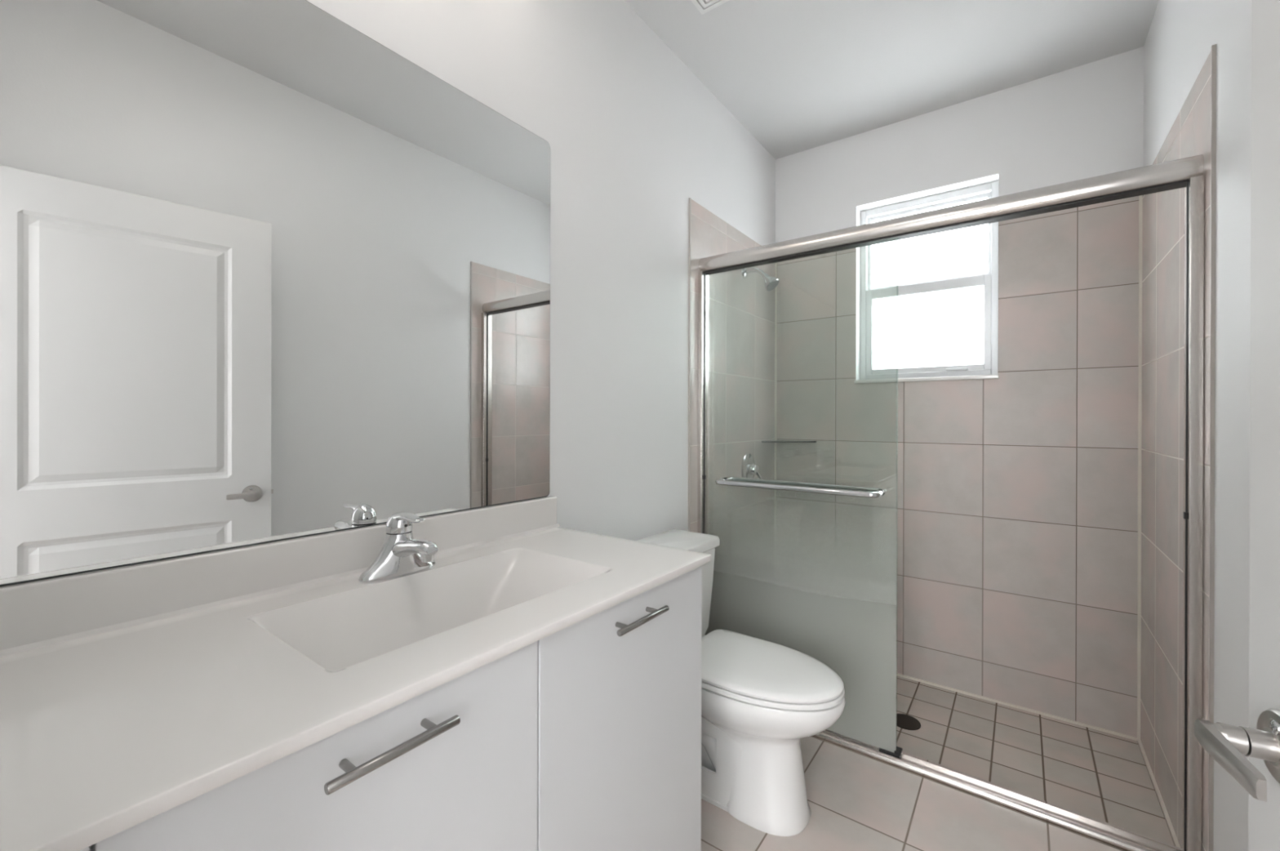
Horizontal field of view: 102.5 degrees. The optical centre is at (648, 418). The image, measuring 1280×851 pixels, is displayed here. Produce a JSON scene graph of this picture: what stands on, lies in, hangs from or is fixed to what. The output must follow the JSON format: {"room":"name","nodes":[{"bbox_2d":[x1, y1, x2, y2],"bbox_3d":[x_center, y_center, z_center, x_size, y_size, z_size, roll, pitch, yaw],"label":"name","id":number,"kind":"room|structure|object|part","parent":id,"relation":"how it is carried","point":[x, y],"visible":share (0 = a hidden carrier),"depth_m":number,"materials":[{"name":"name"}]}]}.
{"room":"bathroom","nodes":[
{"label":"bathroom","id":0,"kind":"room"},
{"bbox_2d":[0,0,775,642],"bbox_3d":[-0.107,-0.054,1.889,0.133,2.856,3.172,0,0,36],"label":"wall","id":1,"kind":"structure","parent":0,"point":[652,176],"depth_m":1.88,"materials":[{"name":"white paint"}]},
{"bbox_2d":[0,0,550,586],"bbox_3d":[-0.606,-0.295,1.106,0.005,1.053,1.059,0,0,36],"label":"wall mirror","id":2,"kind":"object","parent":1,"relation":"attached to","point":[267,273],"visible":1,"depth_m":0.93,"materials":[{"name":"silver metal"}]},
{"bbox_2d":[0,495,556,649],"bbox_3d":[-0.598,0.287,1.106,0.019,0.111,1.082,0,0,36],"label":"backsplash","id":3,"kind":"structure","parent":1,"relation":"attached to","point":[33,611],"depth_m":0.88,"materials":[{"name":"stone"}]},
{"bbox_3d":[0.172,0.132,2.178,0.008,2.132,0.006,0,0,36],"label":"tile edge trim","id":4,"kind":"part","parent":1,"relation":"part of","materials":[{"name":"grey"}]},
{"bbox_2d":[741,453,763,479],"bbox_3d":[0.541,0.259,2.622,0.077,0.160,0.160,0,0,36],"label":"shower valve","id":5,"kind":"object","parent":1,"relation":"attached to","point":[748,468],"visible":0.82,"depth_m":2.61,"materials":[{"name":"silver metal"}]},
{"bbox_3d":[0.549,0.282,2.620,0.063,0.103,0.063,0,0,36],"label":"lever","id":6,"kind":"part","parent":5,"relation":"part of","materials":[{"name":"silver metal"}]},
{"bbox_2d":[741,267,778,290],"bbox_3d":[0.553,-0.699,2.541,0.186,0.145,0.077,0,0,36],"label":"showerhead","id":7,"kind":"object","parent":1,"relation":"attached to","point":[770,282],"visible":0.97,"depth_m":2.51,"materials":[{"name":"silver metal"}]},
{"bbox_3d":[0.531,-0.724,2.563,0.124,0.058,0.022,0,0,40],"label":"arm","id":8,"kind":"part","parent":7,"relation":"part of","materials":[{"name":"silver metal"}]},
{"bbox_2d":[697,154,1204,850],"bbox_3d":[0.855,0.251,1.822,1.523,1.899,0.151,0,0,36],"label":"sliding shower door","id":9,"kind":"structure","parent":1,"relation":"attached to","point":[1187,173],"depth_m":1.48,"materials":[{"name":"silver metal"}]},
{"bbox_3d":[0.853,-0.668,1.814,1.523,0.061,0.063,0,0,36],"label":"header rail","id":10,"kind":"part","parent":9,"relation":"part of","materials":[{"name":"silver metal"}]},
{"bbox_2d":[624,0,1159,159],"bbox_3d":[0.559,-1.530,1.406,1.772,0.100,3.172,0,0,36],"label":"ceiling","id":11,"kind":"structure","parent":0,"point":[798,75],"depth_m":2.06,"materials":[{"name":"white paint"}]},
{"bbox_2d":[690,0,729,14],"bbox_3d":[0.224,-1.472,1.689,0.260,0.018,0.260,0,0,36],"label":"ceiling vent","id":12,"kind":"object","parent":11,"relation":"in","point":[704,6],"visible":1,"depth_m":1.82,"materials":[{"name":"white plastic"}]},
{"bbox_2d":[701,726,1182,850],"bbox_3d":[0.256,1.250,1.001,1.532,0.100,2.162,0,0,36],"label":"floor","id":13,"kind":"structure","parent":0,"point":[857,801],"depth_m":1.54,"materials":[{"name":"tile"}]},
{"bbox_2d":[80,564,702,850],"bbox_3d":[-0.383,0.771,0.952,0.551,0.854,1.083,0,0,36],"label":"vanity cabinet","id":14,"kind":"object","parent":13,"relation":"on","point":[586,735],"visible":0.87,"depth_m":0.79,"materials":[{"name":"white laminate"}]},
{"bbox_3d":[-0.329,0.724,0.634,0.020,0.747,0.488,0,0,36],"label":"door","id":15,"kind":"part","parent":14,"relation":"part of","materials":[{"name":"white laminate"}]},
{"bbox_3d":[-0.338,0.394,0.580,0.028,0.010,0.010,0,0,36],"label":"post","id":16,"kind":"part","parent":14,"relation":"part of","materials":[{"name":"silver metal"}]},
{"bbox_2d":[0,495,711,850],"bbox_3d":[-0.386,0.347,0.956,0.538,0.228,1.094,0,0,36],"label":"countertop","id":17,"kind":"structure","parent":14,"relation":"on","point":[130,695],"depth_m":0.73,"materials":[{"name":"stone"}]},
{"bbox_2d":[358,511,438,582],"bbox_3d":[-0.487,0.260,1.056,0.152,0.129,0.162,0,0,36],"label":"faucet","id":18,"kind":"object","parent":17,"relation":"on","point":[401,553],"visible":1,"depth_m":1.05,"materials":[{"name":"silver metal"}]},
{"bbox_3d":[-0.502,0.216,1.067,0.110,0.041,0.051,0,0,36],"label":"lever","id":19,"kind":"part","parent":18,"relation":"part of","materials":[{"name":"silver metal"}]},
{"bbox_3d":[-0.476,0.270,1.048,0.124,0.054,0.052,0,0,36],"label":"spout","id":20,"kind":"part","parent":18,"relation":"part of","materials":[{"name":"silver metal"}]},
{"bbox_3d":[-0.296,0.394,0.610,0.012,0.012,0.158,0,0,36],"label":"handle","id":21,"kind":"part","parent":14,"relation":"part of","materials":[{"name":"silver metal"}]},
{"bbox_3d":[-0.280,0.394,0.659,0.028,0.010,0.010,0,0,36],"label":"post","id":22,"kind":"part","parent":14,"relation":"part of","materials":[{"name":"silver metal"}]},
{"bbox_3d":[-0.032,0.724,1.044,0.020,0.747,0.520,0,0,36],"label":"door","id":23,"kind":"part","parent":14,"relation":"part of","materials":[{"name":"white laminate"}]},
{"bbox_3d":[-0.050,0.394,0.977,0.028,0.010,0.010,0,0,36],"label":"post","id":24,"kind":"part","parent":14,"relation":"part of","materials":[{"name":"silver metal"}]},
{"bbox_3d":[-0.008,0.394,1.008,0.012,0.012,0.158,0,0,36],"label":"handle","id":25,"kind":"part","parent":14,"relation":"part of","materials":[{"name":"silver metal"}]},
{"bbox_3d":[0.008,0.394,1.057,0.028,0.010,0.010,0,0,36],"label":"post","id":26,"kind":"part","parent":14,"relation":"part of","materials":[{"name":"silver metal"}]},
{"bbox_2d":[637,528,845,835],"bbox_3d":[0.262,0.819,1.673,0.727,0.760,0.448,0,0,36],"label":"toilet","id":27,"kind":"object","parent":13,"relation":"on","point":[760,697],"visible":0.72,"depth_m":1.52,"materials":[{"name":"white ceramic"}]},
{"bbox_3d":[0.059,0.457,1.820,0.224,0.038,0.448,0,0,36],"label":"tank lid","id":28,"kind":"part","parent":27,"relation":"part of","materials":[{"name":"white ceramic"}]},
{"bbox_3d":[0.055,0.639,1.823,0.208,0.325,0.424,0,0,36],"label":"tank","id":29,"kind":"part","parent":27,"relation":"part of","materials":[{"name":"white ceramic"}]},
{"bbox_3d":[0.352,0.771,1.608,0.495,0.022,0.356,0,0,36],"label":"lid","id":30,"kind":"part","parent":27,"relation":"part of","materials":[{"name":"white plastic"}]},
{"bbox_3d":[0.352,0.793,1.607,0.497,0.016,0.360,0,0,36],"label":"seat","id":31,"kind":"part","parent":27,"relation":"part of","materials":[{"name":"white plastic"}]},
{"bbox_2d":[773,46,1143,740],"bbox_3d":[1.411,-0.051,2.587,1.532,2.856,0.259,0,0,36],"label":"wall","id":32,"kind":"structure","parent":0,"point":[998,560],"depth_m":2.33,"materials":[{"name":"beige tile"}]},
{"bbox_2d":[761,440,816,442],"bbox_3d":[0.762,0.125,2.791,0.237,0.009,0.196,0,0,36],"label":"corner shelf","id":33,"kind":"object","parent":32,"relation":"attached to","point":[766,441],"visible":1,"depth_m":2.78,"materials":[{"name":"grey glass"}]},
{"bbox_3d":[0.762,0.125,2.783,0.301,0.009,0.026,0,0,-3],"label":"edge rail","id":34,"kind":"part","parent":33,"relation":"part of","materials":[{"name":"grey metal"}]},
{"bbox_2d":[854,181,999,383],"bbox_3d":[1.370,-0.644,2.554,0.621,0.925,0.171,0,0,36],"label":"window","id":35,"kind":"structure","parent":32,"relation":"in","point":[929,303],"depth_m":2.56,"materials":[{"name":"white plastic"}]},
{"bbox_3d":[1.349,-0.190,2.527,0.621,0.018,0.103,0,0,36],"label":"sill","id":36,"kind":"part","parent":35,"relation":"part of","materials":[{"name":"stone"}]},
{"bbox_3d":[1.389,-0.445,2.582,0.501,0.376,0.005,0,0,36],"label":"pane","id":37,"kind":"part","parent":35,"relation":"part of","materials":[{"name":"white"}]},
{"bbox_3d":[1.390,-0.455,2.582,0.557,0.452,0.026,0,0,36],"label":"sash","id":38,"kind":"part","parent":35,"relation":"part of","materials":[{"name":"white plastic"}]},
{"bbox_3d":[1.408,-0.863,2.605,0.557,0.423,0.024,0,0,36],"label":"sash","id":39,"kind":"part","parent":35,"relation":"part of","materials":[{"name":"white plastic"}]},
{"bbox_3d":[1.407,-0.874,2.605,0.529,0.365,0.005,0,0,36],"label":"pane","id":40,"kind":"part","parent":35,"relation":"part of","materials":[{"name":"white"}]},
{"bbox_2d":[775,642,1175,845],"bbox_3d":[1.115,1.327,2.185,1.532,0.100,0.764,0,0,36],"label":"floor","id":41,"kind":"structure","parent":0,"point":[1103,775],"depth_m":2.02,"materials":[{"name":"tile"}]},
{"bbox_2d":[890,713,920,729],"bbox_3d":[1.082,1.275,2.165,0.116,0.003,0.116,0,0,36],"label":"shower drain","id":42,"kind":"object","parent":41,"relation":"on","point":[904,721],"visible":1,"depth_m":2.16,"materials":[{"name":"brown metal"}]},
{"bbox_2d":[1137,0,1251,850],"bbox_3d":[1.219,-0.050,0.927,0.133,2.856,3.172,0,0,36],"label":"wall","id":43,"kind":"structure","parent":0,"point":[1197,53],"depth_m":1.33,"materials":[{"name":"white paint"}]},
{"bbox_3d":[1.406,0.136,1.282,0.008,2.132,0.007,0,0,36],"label":"tile edge trim","id":44,"kind":"part","parent":43,"relation":"part of","materials":[{"name":"grey metal"}]},
{"bbox_3d":[-0.340,-0.140,0.173,1.532,2.680,0.120,0,0,36],"label":"wall","id":45,"kind":"structure","parent":0,"visible":0},
{"bbox_2d":[1194,0,1279,850],"bbox_3d":[0.481,0.205,0.162,0.162,1.977,0.797,0,0,22],"label":"door","id":46,"kind":"structure","parent":45,"relation":"in","point":[1260,775],"depth_m":0.50,"materials":[{"name":"grey paint"}]},
{"bbox_3d":[0.541,0.305,0.457,0.053,0.025,0.097,0,0,26],"label":"lever","id":47,"kind":"part","parent":46,"relation":"part of","materials":[{"name":"silver metal"}]},
{"bbox_3d":[0.584,0.305,0.475,0.012,0.066,0.066,0,0,26],"label":"handle","id":48,"kind":"part","parent":46,"relation":"part of","materials":[{"name":"silver metal"}]}
]}

